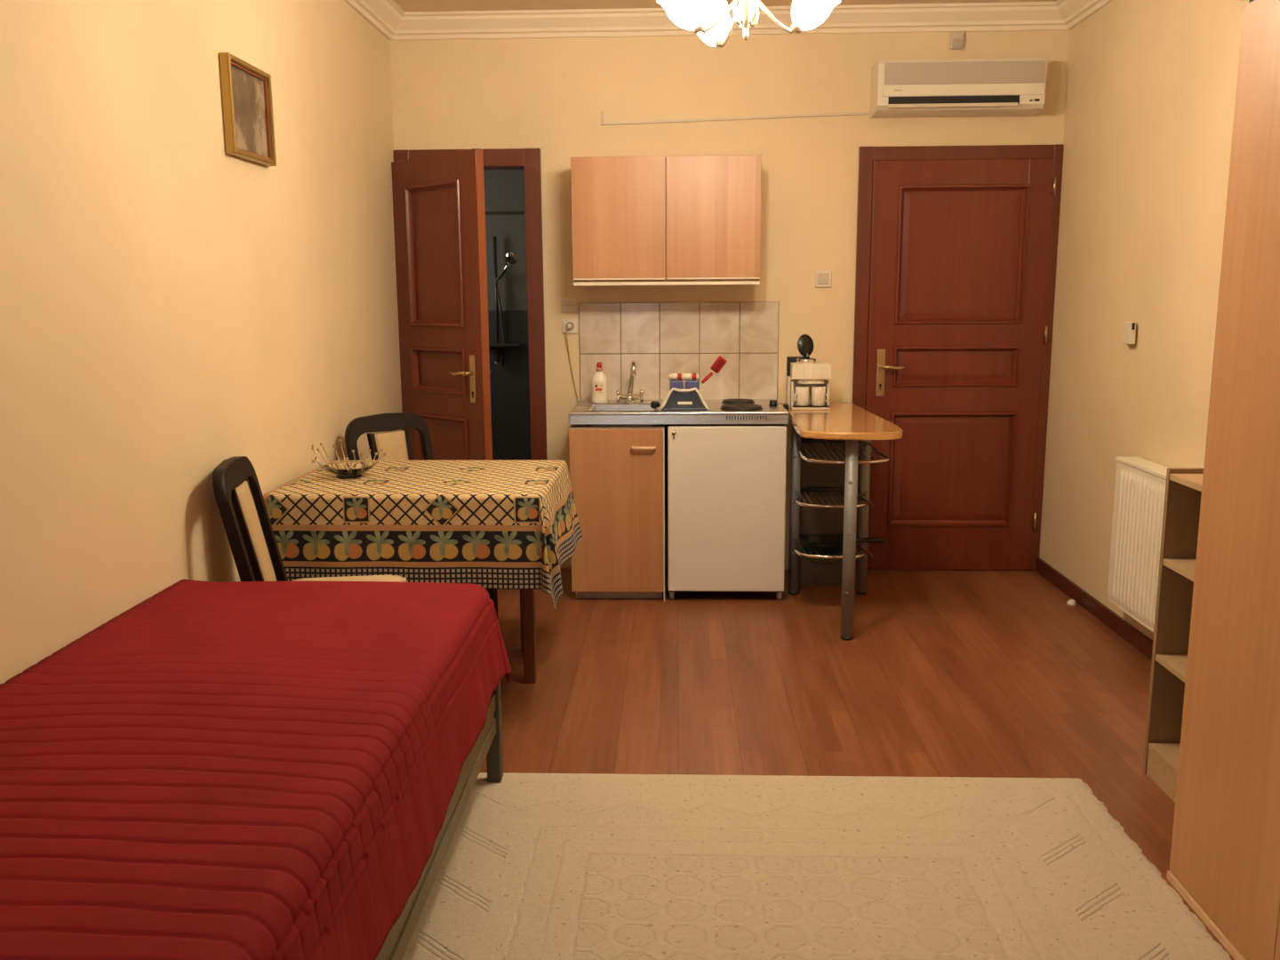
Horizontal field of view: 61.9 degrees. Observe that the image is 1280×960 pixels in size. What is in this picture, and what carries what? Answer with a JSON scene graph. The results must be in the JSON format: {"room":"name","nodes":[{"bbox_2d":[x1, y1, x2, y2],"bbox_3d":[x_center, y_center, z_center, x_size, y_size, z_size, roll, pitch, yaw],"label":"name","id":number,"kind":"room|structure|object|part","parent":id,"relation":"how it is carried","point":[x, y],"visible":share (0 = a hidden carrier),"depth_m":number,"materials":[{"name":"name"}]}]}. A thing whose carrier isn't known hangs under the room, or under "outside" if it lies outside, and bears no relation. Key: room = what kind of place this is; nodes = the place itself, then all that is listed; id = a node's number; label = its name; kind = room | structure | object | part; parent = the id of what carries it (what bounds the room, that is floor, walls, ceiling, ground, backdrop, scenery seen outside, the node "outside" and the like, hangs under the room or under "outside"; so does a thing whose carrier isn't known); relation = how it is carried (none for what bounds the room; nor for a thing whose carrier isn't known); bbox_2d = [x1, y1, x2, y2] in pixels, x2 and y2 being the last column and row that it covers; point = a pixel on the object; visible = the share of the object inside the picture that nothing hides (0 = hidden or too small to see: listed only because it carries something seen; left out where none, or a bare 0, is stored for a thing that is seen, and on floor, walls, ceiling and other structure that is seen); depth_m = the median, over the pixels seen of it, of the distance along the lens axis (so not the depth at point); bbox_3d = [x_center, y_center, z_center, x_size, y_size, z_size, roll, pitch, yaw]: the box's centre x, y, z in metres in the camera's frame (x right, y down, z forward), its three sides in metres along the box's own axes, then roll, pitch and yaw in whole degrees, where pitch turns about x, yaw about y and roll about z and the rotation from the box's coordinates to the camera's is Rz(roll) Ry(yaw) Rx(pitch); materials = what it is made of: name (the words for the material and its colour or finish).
{"room":"studio apartment","nodes":[
{"label":"studio apartment","id":0,"kind":"room"},
{"bbox_2d":[0,0,402,684],"bbox_3d":[-1.364,-0.317,2.147,0.120,2.700,6.440,0,10,2],"label":"wall","id":1,"kind":"structure","parent":0,"point":[174,306],"depth_m":2.85,"materials":[{"name":"beige paint"}]},
{"bbox_2d":[218,52,276,166],"bbox_3d":[-1.243,-1.169,3.392,0.032,0.293,0.342,0,10,2],"label":"framed picture","id":2,"kind":"object","parent":1,"relation":"attached to","point":[246,90],"visible":1,"depth_m":3.38,"materials":[{"name":"brown metal"}]},
{"bbox_2d":[344,0,404,39],"bbox_3d":[-1.260,-1.595,1.909,0.105,0.100,6.420,0,10,2],"label":"crown molding","id":3,"kind":"structure","parent":1,"relation":"attached to","point":[385,16],"depth_m":4.78,"materials":[{"name":"paint"}]},
{"bbox_2d":[483,169,527,310],"bbox_3d":[-0.959,-1.000,6.767,1.800,2.450,0.100,0,10,2],"label":"wall","id":4,"kind":"structure","parent":0,"point":[504,189],"depth_m":6.62,"materials":[{"name":"grey tile"}]},
{"bbox_2d":[485,211,525,215],"bbox_3d":[-1.125,-1.651,6.605,1.480,0.020,0.006,0,10,2],"label":"tile border","id":5,"kind":"object","parent":4,"relation":"attached to","point":[486,212],"depth_m":6.59,"materials":[{"name":"grey tile"}]},
{"bbox_2d":[488,310,530,460],"bbox_3d":[-1.117,-0.424,6.818,1.480,1.300,0.008,0,10,2],"label":"tiles","id":6,"kind":"structure","parent":4,"relation":"attached to","point":[509,384],"depth_m":6.78,"materials":[{"name":"grey tile"}]},
{"bbox_2d":[488,236,522,367],"bbox_3d":[-0.870,-1.096,6.597,0.270,0.803,0.177,0,10,2],"label":"shower","id":7,"kind":"object","parent":6,"relation":"attached to","point":[511,257],"visible":0.87,"depth_m":6.63,"materials":[{"name":"grey metal"}]},
{"bbox_3d":[-0.894,-1.121,6.642,0.020,0.770,0.020,0,10,2],"label":"riser rail","id":8,"kind":"part","parent":7,"relation":"part of","materials":[{"name":"grey metal"}]},
{"bbox_2d":[488,342,522,347],"bbox_3d":[-0.872,-0.846,6.679,0.260,0.025,0.101,0,10,2],"label":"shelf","id":9,"kind":"object","parent":7,"relation":"on","point":[498,344],"depth_m":6.63,"materials":[{"name":"grey metal"}]},
{"bbox_2d":[392,0,1056,12],"bbox_3d":[0.289,-1.672,1.825,3.808,0.060,6.990,0,10,2],"label":"ceiling","id":10,"kind":"structure","parent":0,"point":[406,5],"depth_m":4.86,"materials":[{"name":"paint"}]},
{"bbox_2d":[656,0,840,47],"bbox_3d":[0.308,-1.560,3.073,0.516,0.582,0.377,0,10,2],"label":"chandelier","id":11,"kind":"object","parent":10,"relation":"hanging from","point":[710,20],"visible":1,"depth_m":3.02,"materials":[{"name":"white glass"}]},
{"bbox_3d":[0.115,-1.340,2.990,0.136,0.141,0.123,0,10,2],"label":"lamp shade","id":12,"kind":"part","parent":11,"relation":"part of","materials":[{"name":"white"}]},
{"bbox_3d":[0.213,-1.383,3.231,0.126,0.141,0.135,0,10,2],"label":"lamp shade","id":13,"kind":"part","parent":11,"relation":"part of","materials":[{"name":"white glass"}]},
{"bbox_3d":[0.230,-1.327,3.034,0.130,0.116,0.011,-4,10,-18],"label":"arm","id":14,"kind":"part","parent":11,"relation":"part of","materials":[{"name":"gold metal"}]},
{"bbox_3d":[0.270,-1.343,3.127,0.011,0.116,0.130,-5,11,-26],"label":"arm","id":15,"kind":"part","parent":11,"relation":"part of","materials":[{"name":"gold metal"}]},
{"bbox_3d":[0.303,-1.551,3.019,0.116,0.582,0.116,0,10,2],"label":"stem","id":16,"kind":"part","parent":11,"relation":"part of","materials":[{"name":"gold metal"}]},
{"bbox_3d":[0.380,-1.329,3.039,0.130,0.116,0.011,2,10,14],"label":"arm","id":17,"kind":"part","parent":11,"relation":"part of","materials":[{"name":"gold metal"}]},
{"bbox_3d":[0.496,-1.345,3.003,0.137,0.141,0.121,0,10,2],"label":"lamp shade","id":18,"kind":"part","parent":11,"relation":"part of","materials":[{"name":"white glass"}]},
{"bbox_2d":[389,30,1069,568],"bbox_3d":[0.414,-0.882,5.316,3.448,2.700,0.120,0,10,2],"label":"wall","id":19,"kind":"structure","parent":0,"point":[550,95],"depth_m":5.12,"materials":[{"name":"beige paint"}]},
{"bbox_2d":[391,148,547,460],"bbox_3d":[-0.843,-0.538,5.154,0.725,2.092,0.647,0,10,2],"label":"door","id":20,"kind":"structure","parent":19,"relation":"in","point":[439,210],"depth_m":5.05,"materials":[{"name":"brown wood"}]},
{"bbox_3d":[-0.959,-1.048,4.982,0.026,0.656,0.436,-10,14,-44],"label":"panel moulding","id":21,"kind":"part","parent":20,"relation":"part of","materials":[{"name":"brown wood"}]},
{"bbox_3d":[-0.948,-1.050,4.993,0.014,0.644,0.424,-10,14,-44],"label":"panel","id":22,"kind":"part","parent":20,"relation":"part of","materials":[{"name":"brown wood"}]},
{"bbox_3d":[-0.956,-0.521,5.074,0.026,0.216,0.436,-10,14,-44],"label":"panel moulding","id":23,"kind":"part","parent":20,"relation":"part of","materials":[{"name":"brown wood"}]},
{"bbox_3d":[-0.953,-0.021,5.161,0.026,0.591,0.436,-10,14,-44],"label":"panel moulding","id":24,"kind":"part","parent":20,"relation":"part of","materials":[{"name":"brown wood"}]},
{"bbox_3d":[-0.945,-0.523,5.085,0.014,0.204,0.424,-10,14,-44],"label":"panel","id":25,"kind":"part","parent":20,"relation":"part of","materials":[{"name":"brown wood"}]},
{"bbox_3d":[-0.941,-0.023,5.172,0.014,0.579,0.424,-10,14,-44],"label":"panel","id":26,"kind":"part","parent":20,"relation":"part of","materials":[{"name":"brown wood"}]},
{"bbox_3d":[-0.824,-0.490,4.893,0.055,0.024,0.125,-10,14,-44],"label":"handle lever","id":27,"kind":"part","parent":20,"relation":"part of","materials":[{"name":"gold metal"}]},
{"bbox_3d":[-0.765,-0.462,4.881,0.042,0.220,0.006,9,14,44],"label":"handle plate","id":28,"kind":"part","parent":20,"relation":"part of","materials":[{"name":"metal"}]},
{"bbox_2d":[561,296,576,311],"bbox_3d":[-0.350,-0.867,5.278,0.072,0.072,0.013,0,10,2],"label":"blank wall plate","id":29,"kind":"object","parent":19,"relation":"attached to","point":[569,304],"visible":1,"depth_m":5.27,"materials":[{"name":"beige plastic"}]},
{"bbox_2d":[561,318,577,333],"bbox_3d":[-0.349,-0.764,5.295,0.077,0.073,0.014,0,10,2],"label":"wall socket","id":30,"kind":"object","parent":19,"relation":"attached to","point":[564,321],"visible":1,"depth_m":5.29,"materials":[{"name":"beige plastic"}]},
{"bbox_2d":[565,322,578,402],"bbox_3d":[-0.337,-0.570,5.306,0.060,0.418,0.039,0,10,2],"label":"power cord","id":31,"kind":"object","parent":30,"relation":"hanging from","point":[569,325],"visible":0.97,"depth_m":5.31,"materials":[{"name":"beige plastic"}]},
{"bbox_2d":[570,154,761,286],"bbox_3d":[0.125,-1.213,5.043,0.866,0.576,0.322,0,10,2],"label":"upper cabinet","id":32,"kind":"object","parent":19,"relation":"attached to","point":[673,220],"visible":1,"depth_m":4.89,"materials":[{"name":"brown wood"}]},
{"bbox_3d":[-0.098,-1.204,4.902,0.430,0.543,0.020,0,10,2],"label":"door","id":33,"kind":"part","parent":32,"relation":"part of","materials":[{"name":"brown wood"}]},
{"bbox_3d":[0.122,-0.912,4.948,0.862,0.015,0.020,0,10,2],"label":"light rail","id":34,"kind":"part","parent":32,"relation":"part of","materials":[{"name":"beige plastic"}]},
{"bbox_3d":[0.337,-1.204,4.887,0.432,0.543,0.020,0,10,2],"label":"door","id":35,"kind":"part","parent":32,"relation":"part of","materials":[{"name":"brown wood"}]},
{"bbox_2d":[578,301,779,399],"bbox_3d":[0.192,-0.628,5.302,0.989,0.504,0.010,0,10,2],"label":"tiles","id":36,"kind":"structure","parent":19,"relation":"attached to","point":[662,339],"depth_m":5.29,"materials":[{"name":"beige tile"}]},
{"bbox_2d":[388,1,1069,39],"bbox_3d":[0.402,-2.143,4.981,3.208,0.100,0.105,0,10,2],"label":"crown molding","id":37,"kind":"structure","parent":19,"relation":"attached to","point":[1020,16],"depth_m":4.98,"materials":[{"name":"paint"}]},
{"bbox_2d":[600,111,870,125],"bbox_3d":[0.453,-1.736,5.097,1.279,0.066,0.013,0,10,2],"label":"cable trunking","id":38,"kind":"object","parent":19,"relation":"attached to","point":[602,112],"visible":1,"depth_m":5.09,"materials":[{"name":"beige plastic"}]},
{"bbox_2d":[815,270,831,287],"bbox_3d":[0.896,-0.984,5.211,0.079,0.082,0.016,0,10,2],"label":"light switch","id":39,"kind":"object","parent":19,"relation":"attached to","point":[822,277],"visible":1,"depth_m":5.21,"materials":[{"name":"beige plastic"}]},
{"bbox_2d":[949,32,964,49],"bbox_3d":[1.485,-2.055,4.993,0.064,0.072,0.036,0,10,2],"label":"sensor","id":40,"kind":"object","parent":19,"relation":"attached to","point":[956,42],"visible":1,"depth_m":4.98,"materials":[{"name":"beige plastic"}]},
{"bbox_2d":[851,144,1063,570],"bbox_3d":[1.536,-0.572,5.286,0.961,2.082,0.207,0,10,2],"label":"door","id":41,"kind":"structure","parent":19,"relation":"in","point":[956,246],"depth_m":5.22,"materials":[{"name":"brown wood"}]},
{"bbox_3d":[1.187,-0.529,5.259,0.042,0.235,0.006,0,10,2],"label":"handle plate","id":42,"kind":"part","parent":41,"relation":"part of","materials":[{"name":"gold metal"}]},
{"bbox_3d":[1.239,-0.551,5.223,0.125,0.024,0.055,0,10,2],"label":"handle lever","id":43,"kind":"part","parent":41,"relation":"part of","materials":[{"name":"gold metal"}]},
{"bbox_3d":[1.559,-0.056,5.352,0.608,0.569,0.014,0,10,2],"label":"panel","id":44,"kind":"part","parent":41,"relation":"part of","materials":[{"name":"brown wood"}]},
{"bbox_3d":[1.558,-0.053,5.336,0.620,0.581,0.026,0,10,2],"label":"panel moulding","id":45,"kind":"part","parent":41,"relation":"part of","materials":[{"name":"brown wood"}]},
{"bbox_3d":[1.555,-0.563,5.263,0.608,0.189,0.014,0,10,2],"label":"panel","id":46,"kind":"part","parent":41,"relation":"part of","materials":[{"name":"brown wood"}]},
{"bbox_3d":[1.555,-0.560,5.248,0.620,0.201,0.026,0,10,2],"label":"panel moulding","id":47,"kind":"part","parent":41,"relation":"part of","materials":[{"name":"brown wood"}]},
{"bbox_3d":[1.552,-1.090,5.171,0.608,0.649,0.014,0,10,2],"label":"panel","id":48,"kind":"part","parent":41,"relation":"part of","materials":[{"name":"brown wood"}]},
{"bbox_3d":[1.551,-1.087,5.155,0.620,0.661,0.026,0,10,2],"label":"panel moulding","id":49,"kind":"part","parent":41,"relation":"part of","materials":[{"name":"brown wood"}]},
{"bbox_2d":[869,57,1047,118],"bbox_3d":[1.467,-1.818,4.945,0.756,0.230,0.212,0,10,2],"label":"air conditioner","id":50,"kind":"object","parent":19,"relation":"attached to","point":[1014,86],"visible":1,"depth_m":4.85,"materials":[{"name":"white plastic"}]},
{"bbox_2d":[888,95,1019,103],"bbox_3d":[1.431,-1.732,4.865,0.590,0.036,0.008,0,10,2],"label":"air vent","id":51,"kind":"object","parent":50,"relation":"attached to","point":[892,99],"depth_m":4.86,"materials":[{"name":"black plastic"}]},
{"bbox_3d":[1.474,-1.849,4.843,0.722,0.094,0.004,0,10,2],"label":"intake panel","id":52,"kind":"part","parent":50,"relation":"part of","materials":[{"name":"beige plastic"}]},
{"bbox_2d":[480,568,1234,959],"bbox_3d":[0.304,1.060,2.227,3.808,0.060,6.840,0,10,2],"label":"floor","id":53,"kind":"structure","parent":0,"point":[942,673],"depth_m":3.83,"materials":[{"name":"laminate"}]},
{"bbox_2d":[212,456,406,582],"bbox_3d":[-0.983,0.387,3.271,0.499,0.920,0.388,-2,10,-8],"label":"dining chair","id":54,"kind":"object","parent":53,"relation":"on","point":[241,504],"visible":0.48,"depth_m":3.16,"materials":[{"name":"brown wood"}]},
{"bbox_3d":[-1.166,0.165,3.207,0.131,0.459,0.388,-2,10,-8],"label":"frame","id":55,"kind":"part","parent":54,"relation":"part of","materials":[{"name":"brown wood"}]},
{"bbox_3d":[-0.917,0.354,3.275,0.366,0.060,0.340,-2,10,-8],"label":"seat","id":56,"kind":"part","parent":54,"relation":"part of","materials":[{"name":"beige fabric"}]},
{"bbox_2d":[344,412,498,619],"bbox_3d":[-0.871,0.206,4.301,0.499,0.920,0.388,8,13,41],"label":"dining chair","id":57,"kind":"object","parent":53,"relation":"on","point":[396,444],"visible":0.19,"depth_m":4.36,"materials":[{"name":"brown wood"}]},
{"bbox_3d":[-1.010,-0.041,4.383,0.131,0.459,0.388,8,13,41],"label":"frame","id":58,"kind":"part","parent":57,"relation":"part of","materials":[{"name":"brown wood"}]},
{"bbox_3d":[-0.600,0.453,4.303,0.038,0.432,0.038,8,13,41],"label":"leg","id":59,"kind":"part","parent":57,"relation":"part of","materials":[{"name":"brown wood"}]},
{"bbox_2d":[375,681,503,959],"bbox_3d":[-0.869,0.872,2.096,0.866,0.370,2.048,0,10,2],"label":"frame","id":60,"kind":"object","parent":53,"relation":"on","point":[488,744],"visible":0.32,"depth_m":2.47,"materials":[{"name":"brown paint"}]},
{"bbox_3d":[-0.421,0.693,3.068,0.042,0.358,0.042,0,10,2],"label":"leg","id":61,"kind":"part","parent":60,"relation":"part of","materials":[{"name":"grey paint"}]},
{"bbox_2d":[520,589,536,683],"bbox_3d":[-0.763,0.360,3.895,0.900,0.756,0.720,0,10,2],"label":"dining table","id":62,"kind":"object","parent":53,"relation":"on","point":[527,596],"visible":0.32,"depth_m":3.87,"materials":[{"name":"brown wood"}]},
{"bbox_2d":[263,459,583,608],"bbox_3d":[-0.733,0.170,3.843,0.991,0.372,0.843,0,10,2],"label":"tablecloth","id":63,"kind":"object","parent":62,"relation":"on","point":[493,524],"visible":0.92,"depth_m":3.48,"materials":[{"name":"multicoloured fabric"}]},
{"bbox_2d":[311,439,386,479],"bbox_3d":[-1.037,-0.072,3.806,0.259,0.120,0.262,0,10,2],"label":"glass bowl","id":64,"kind":"object","parent":63,"relation":"on","point":[348,469],"visible":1,"depth_m":3.80,"materials":[{"name":"clear glass"}]},
{"bbox_3d":[-1.040,-0.037,3.809,0.184,0.030,0.184,0,10,2],"label":"glass dish","id":65,"kind":"part","parent":64,"relation":"part of","materials":[{"name":"white"}]},
{"bbox_3d":[-0.451,0.321,4.181,0.042,0.732,0.042,0,10,2],"label":"leg","id":66,"kind":"part","parent":62,"relation":"part of","materials":[{"name":"brown wood"}]},
{"bbox_2d":[568,424,665,601],"bbox_3d":[-0.093,0.114,5.127,0.428,0.808,0.630,0,10,2],"label":"base cabinet","id":67,"kind":"object","parent":53,"relation":"on","point":[618,473],"visible":0.95,"depth_m":4.85,"materials":[{"name":"brown wood"}]},
{"bbox_3d":[0.015,-0.143,4.775,0.114,0.015,0.033,0,10,2],"label":"handle","id":68,"kind":"part","parent":67,"relation":"part of","materials":[{"name":"brown wood"}]},
{"bbox_3d":[0.110,0.158,4.871,0.005,0.807,0.056,0,10,2],"label":"panel","id":69,"kind":"part","parent":67,"relation":"part of","materials":[{"name":"brown wood"}]},
{"bbox_2d":[568,398,788,425],"bbox_3d":[0.181,-0.294,5.055,0.982,0.170,0.590,0,10,2],"label":"countertop","id":70,"kind":"structure","parent":67,"relation":"on","point":[732,411],"depth_m":4.77,"materials":[{"name":"silver metal"}]},
{"bbox_2d":[591,361,607,403],"bbox_3d":[-0.196,-0.473,5.175,0.082,0.198,0.052,0,10,2],"label":"dish soap bottle","id":71,"kind":"object","parent":70,"relation":"on","point":[599,381],"visible":1,"depth_m":5.16,"materials":[{"name":"beige plastic"}]},
{"bbox_3d":[-0.077,-0.269,4.994,0.308,0.145,0.328,0,10,2],"label":"sink bowl","id":72,"kind":"part","parent":70,"relation":"part of","materials":[{"name":"silver metal"}]},
{"bbox_2d":[616,360,643,402],"bbox_3d":[-0.051,-0.475,5.165,0.134,0.205,0.123,0,10,2],"label":"faucet","id":73,"kind":"object","parent":70,"relation":"on","point":[630,396],"visible":1,"depth_m":5.19,"materials":[{"name":"silver metal"}]},
{"bbox_3d":[-0.099,-0.409,5.206,0.034,0.062,0.066,0,10,2],"label":"handle","id":74,"kind":"part","parent":73,"relation":"part of","materials":[{"name":"silver metal"}]},
{"bbox_3d":[-0.034,-0.490,5.155,0.034,0.171,0.112,-3,10,-12],"label":"spout","id":75,"kind":"part","parent":73,"relation":"part of","materials":[{"name":"silver metal"}]},
{"bbox_3d":[0.001,-0.409,5.203,0.034,0.062,0.066,0,10,2],"label":"handle","id":76,"kind":"part","parent":73,"relation":"part of","materials":[{"name":"silver metal"}]},
{"bbox_2d":[650,400,660,408],"bbox_3d":[0.069,-0.345,4.898,0.039,0.038,0.042,4,11,24],"label":"pad","id":77,"kind":"object","parent":70,"relation":"on","point":[653,404],"visible":1,"depth_m":4.89,"materials":[{"name":"black plastic"}]},
{"bbox_2d":[658,379,709,410],"bbox_3d":[0.203,-0.391,4.887,0.230,0.130,0.137,0,10,2],"label":"dish rack","id":78,"kind":"object","parent":70,"relation":"on","point":[678,397],"visible":1,"depth_m":4.84,"materials":[{"name":"blue plastic"}]},
{"bbox_2d":[668,372,698,380],"bbox_3d":[0.200,-0.473,4.878,0.139,0.033,0.032,0,10,2],"label":"roll","id":79,"kind":"object","parent":78,"relation":"on","point":[671,376],"visible":1,"depth_m":4.87,"materials":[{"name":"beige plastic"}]},
{"bbox_2d":[661,407,706,410],"bbox_3d":[0.203,-0.332,4.899,0.210,0.010,0.127,0,10,2],"label":"tray","id":80,"kind":"object","parent":78,"relation":"on","point":[662,408],"depth_m":4.84,"materials":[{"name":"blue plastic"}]},
{"bbox_3d":[0.201,-0.363,4.841,0.196,0.084,0.012,0,10,2],"label":"panel","id":81,"kind":"part","parent":78,"relation":"part of","materials":[{"name":"blue plastic"}]},
{"bbox_2d":[700,355,727,383],"bbox_3d":[0.336,-0.500,4.848,0.118,0.128,0.038,0,10,2],"label":"dish brush","id":82,"kind":"object","parent":78,"relation":"in","point":[720,362],"visible":1,"depth_m":4.84,"materials":[{"name":"red plastic"}]},
{"bbox_3d":[0.306,-0.466,4.862,0.058,0.056,0.016,-1,10,-4],"label":"brush handle","id":83,"kind":"part","parent":82,"relation":"part of","materials":[{"name":"red plastic"}]},
{"bbox_3d":[0.626,-0.362,5.014,0.038,0.026,0.038,0,10,2],"label":"control knob","id":84,"kind":"part","parent":70,"relation":"part of","materials":[{"name":"black plastic"}]},
{"bbox_2d":[666,424,786,599],"bbox_3d":[0.400,0.113,5.107,0.538,0.812,0.575,0,10,2],"label":"refrigerator","id":85,"kind":"object","parent":53,"relation":"on","point":[726,483],"visible":0.97,"depth_m":4.83,"materials":[{"name":"white metal"}]},
{"bbox_2d":[401,772,1231,959],"bbox_3d":[0.309,1.070,1.954,1.878,0.010,2.401,0,10,2],"label":"rug","id":86,"kind":"object","parent":53,"relation":"on","point":[534,866],"visible":0.92,"depth_m":2.57,"materials":[{"name":"beige carpet"}]},
{"bbox_2d":[780,402,903,640],"bbox_3d":[0.865,0.139,4.799,0.409,0.860,1.169,0,10,2],"label":"bar table","id":87,"kind":"object","parent":53,"relation":"on","point":[824,480],"visible":0.94,"depth_m":4.91,"materials":[{"name":"laminate"}]},
{"bbox_3d":[0.721,0.122,4.958,0.047,0.817,0.047,0,10,2],"label":"leg","id":88,"kind":"part","parent":87,"relation":"part of","materials":[{"name":"silver metal"}]},
{"bbox_2d":[783,334,831,409],"bbox_3d":[0.780,-0.508,5.000,0.212,0.346,0.166,0,10,2],"label":"coffee maker","id":89,"kind":"object","parent":87,"relation":"on","point":[804,371],"visible":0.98,"depth_m":4.97,"materials":[{"name":"beige plastic"}]},
{"bbox_3d":[0.702,-0.417,5.052,0.014,0.150,0.060,0,10,2],"label":"water tank","id":90,"kind":"part","parent":89,"relation":"part of","materials":[{"name":"beige plastic"}]},
{"bbox_3d":[0.750,-0.540,5.054,0.106,0.090,0.050,0,10,2],"label":"tank","id":91,"kind":"part","parent":89,"relation":"part of","materials":[{"name":"black plastic"}]},
{"bbox_2d":[793,385,809,406],"bbox_3d":[0.753,-0.393,4.984,0.077,0.088,0.073,0,10,2],"label":"coffee cup","id":92,"kind":"object","parent":89,"relation":"on","point":[801,397],"visible":1,"depth_m":4.96,"materials":[{"name":"beige ceramic"}]},
{"bbox_3d":[0.777,-0.619,5.016,0.084,0.132,0.032,-4,10,-19],"label":"lid","id":93,"kind":"part","parent":89,"relation":"part of","materials":[{"name":"black plastic"}]},
{"bbox_2d":[811,385,829,406],"bbox_3d":[0.839,-0.393,4.980,0.077,0.088,0.073,0,10,2],"label":"coffee cup","id":94,"kind":"object","parent":89,"relation":"on","point":[819,394],"visible":1,"depth_m":4.96,"materials":[{"name":"beige ceramic"}]},
{"bbox_2d":[797,546,842,564],"bbox_3d":[0.826,0.338,4.763,0.248,0.046,0.248,0,10,2],"label":"shelf","id":95,"kind":"object","parent":87,"relation":"in","point":[820,561],"visible":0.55,"depth_m":4.70,"materials":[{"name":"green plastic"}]},
{"bbox_3d":[0.867,0.305,4.790,0.360,0.015,0.349,0,10,2],"label":"shelf rail","id":96,"kind":"part","parent":87,"relation":"part of","materials":[{"name":"silver metal"}]},
{"bbox_3d":[0.865,0.085,4.751,0.360,0.015,0.349,0,10,2],"label":"shelf rail","id":97,"kind":"part","parent":87,"relation":"part of","materials":[{"name":"silver metal"}]},
{"bbox_2d":[800,534,884,551],"bbox_3d":[0.893,0.272,4.750,0.362,0.061,0.227,0,10,2],"label":"frying pan","id":98,"kind":"object","parent":87,"relation":"on","point":[814,542],"visible":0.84,"depth_m":4.79,"materials":[{"name":"black metal"}]},
{"bbox_2d":[800,534,843,551],"bbox_3d":[0.825,0.284,4.754,0.227,0.036,0.227,0,10,2],"label":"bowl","id":99,"kind":"object","parent":98,"relation":"on","point":[814,542],"depth_m":4.81,"materials":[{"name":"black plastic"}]},
{"bbox_3d":[0.996,0.271,4.695,0.158,0.042,0.021,4,11,23],"label":"handle","id":100,"kind":"part","parent":98,"relation":"part of","materials":[{"name":"black plastic"}]},
{"bbox_3d":[0.862,-0.121,4.593,0.364,0.015,0.584,0,10,2],"label":"shelf rail","id":101,"kind":"part","parent":87,"relation":"part of","materials":[{"name":"silver metal"}]},
{"bbox_3d":[0.845,0.236,4.300,0.051,0.817,0.051,0,10,2],"label":"leg","id":102,"kind":"part","parent":87,"relation":"part of","materials":[{"name":"silver metal"}]},
{"bbox_3d":[1.040,0.121,4.952,0.047,0.817,0.047,0,10,2],"label":"leg","id":103,"kind":"part","parent":87,"relation":"part of","materials":[{"name":"silver metal"}]},
{"bbox_2d":[1066,599,1076,606],"bbox_3d":[1.952,0.552,4.822,0.042,0.025,0.042,0,10,2],"label":"doorstop","id":104,"kind":"object","parent":53,"relation":"on","point":[1071,602],"visible":1,"depth_m":4.81,"materials":[{"name":"beige plastic"}]},
{"bbox_2d":[1143,467,1203,802],"bbox_3d":[1.643,0.462,2.782,0.345,0.908,0.573,0,10,2],"label":"shelf unit","id":105,"kind":"object","parent":53,"relation":"on","point":[1183,485],"visible":0.36,"depth_m":3.04,"materials":[{"name":"brown wood"}]},
{"bbox_2d":[1166,0,1279,959],"bbox_3d":[1.541,0.085,1.718,0.648,2.018,1.372,0,10,2],"label":"wardrobe","id":106,"kind":"object","parent":53,"relation":"on","point":[1225,860],"visible":1,"depth_m":2.24,"materials":[{"name":"brown wood"}]},
{"bbox_3d":[1.254,0.089,1.739,0.019,1.961,0.446,0,10,2],"label":"door","id":107,"kind":"part","parent":106,"relation":"part of","materials":[{"name":"brown wood"}]},
{"bbox_2d":[1039,0,1249,639],"bbox_3d":[1.962,-0.317,2.028,0.120,2.700,6.440,0,10,2],"label":"wall","id":108,"kind":"structure","parent":0,"point":[1151,84],"depth_m":4.26,"materials":[{"name":"beige paint"}]},
{"bbox_2d":[1055,0,1112,29],"bbox_3d":[1.840,-1.596,1.798,0.105,0.100,6.420,0,10,2],"label":"crown molding","id":109,"kind":"structure","parent":108,"relation":"attached to","point":[1073,12],"depth_m":4.77,"materials":[{"name":"paint"}]},
{"bbox_2d":[1035,557,1152,660],"bbox_3d":[1.902,0.977,2.256,0.016,0.072,6.439,0,10,2],"label":"baseboard","id":110,"kind":"structure","parent":108,"relation":"attached to","point":[1114,621],"depth_m":4.60,"materials":[{"name":"brown wood"}]},
{"bbox_2d":[1121,321,1135,343],"bbox_3d":[1.963,-0.593,4.295,0.037,0.086,0.132,0,10,2],"label":"thermostat","id":111,"kind":"object","parent":108,"relation":"attached to","point":[1129,328],"visible":1,"depth_m":4.24,"materials":[{"name":"beige plastic"}]},
{"bbox_2d":[1107,456,1167,632],"bbox_3d":[1.911,0.294,3.709,0.102,0.587,1.135,0,10,2],"label":"radiator","id":112,"kind":"object","parent":108,"relation":"attached to","point":[1140,485],"visible":0.36,"depth_m":4.02,"materials":[{"name":"white metal"}]},
{"bbox_2d":[1115,456,1167,479],"bbox_3d":[1.905,0.013,3.660,0.089,0.016,1.135,0,10,2],"label":"grille","id":113,"kind":"object","parent":112,"relation":"attached to","point":[1144,468],"depth_m":4.02,"materials":[{"name":"beige metal"}]},
{"bbox_3d":[-0.873,0.584,2.041,0.840,0.244,1.935,0,10,2],"label":"mattress","id":114,"kind":"object","parent":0,"visible":0},
{"bbox_2d":[0,579,511,959],"bbox_3d":[-0.846,0.593,2.039,0.905,0.325,2.032,0,10,2],"label":"bedspread","id":115,"kind":"object","parent":114,"relation":"on","point":[211,770],"visible":1,"depth_m":1.84,"materials":[{"name":"fabric"}]}
]}

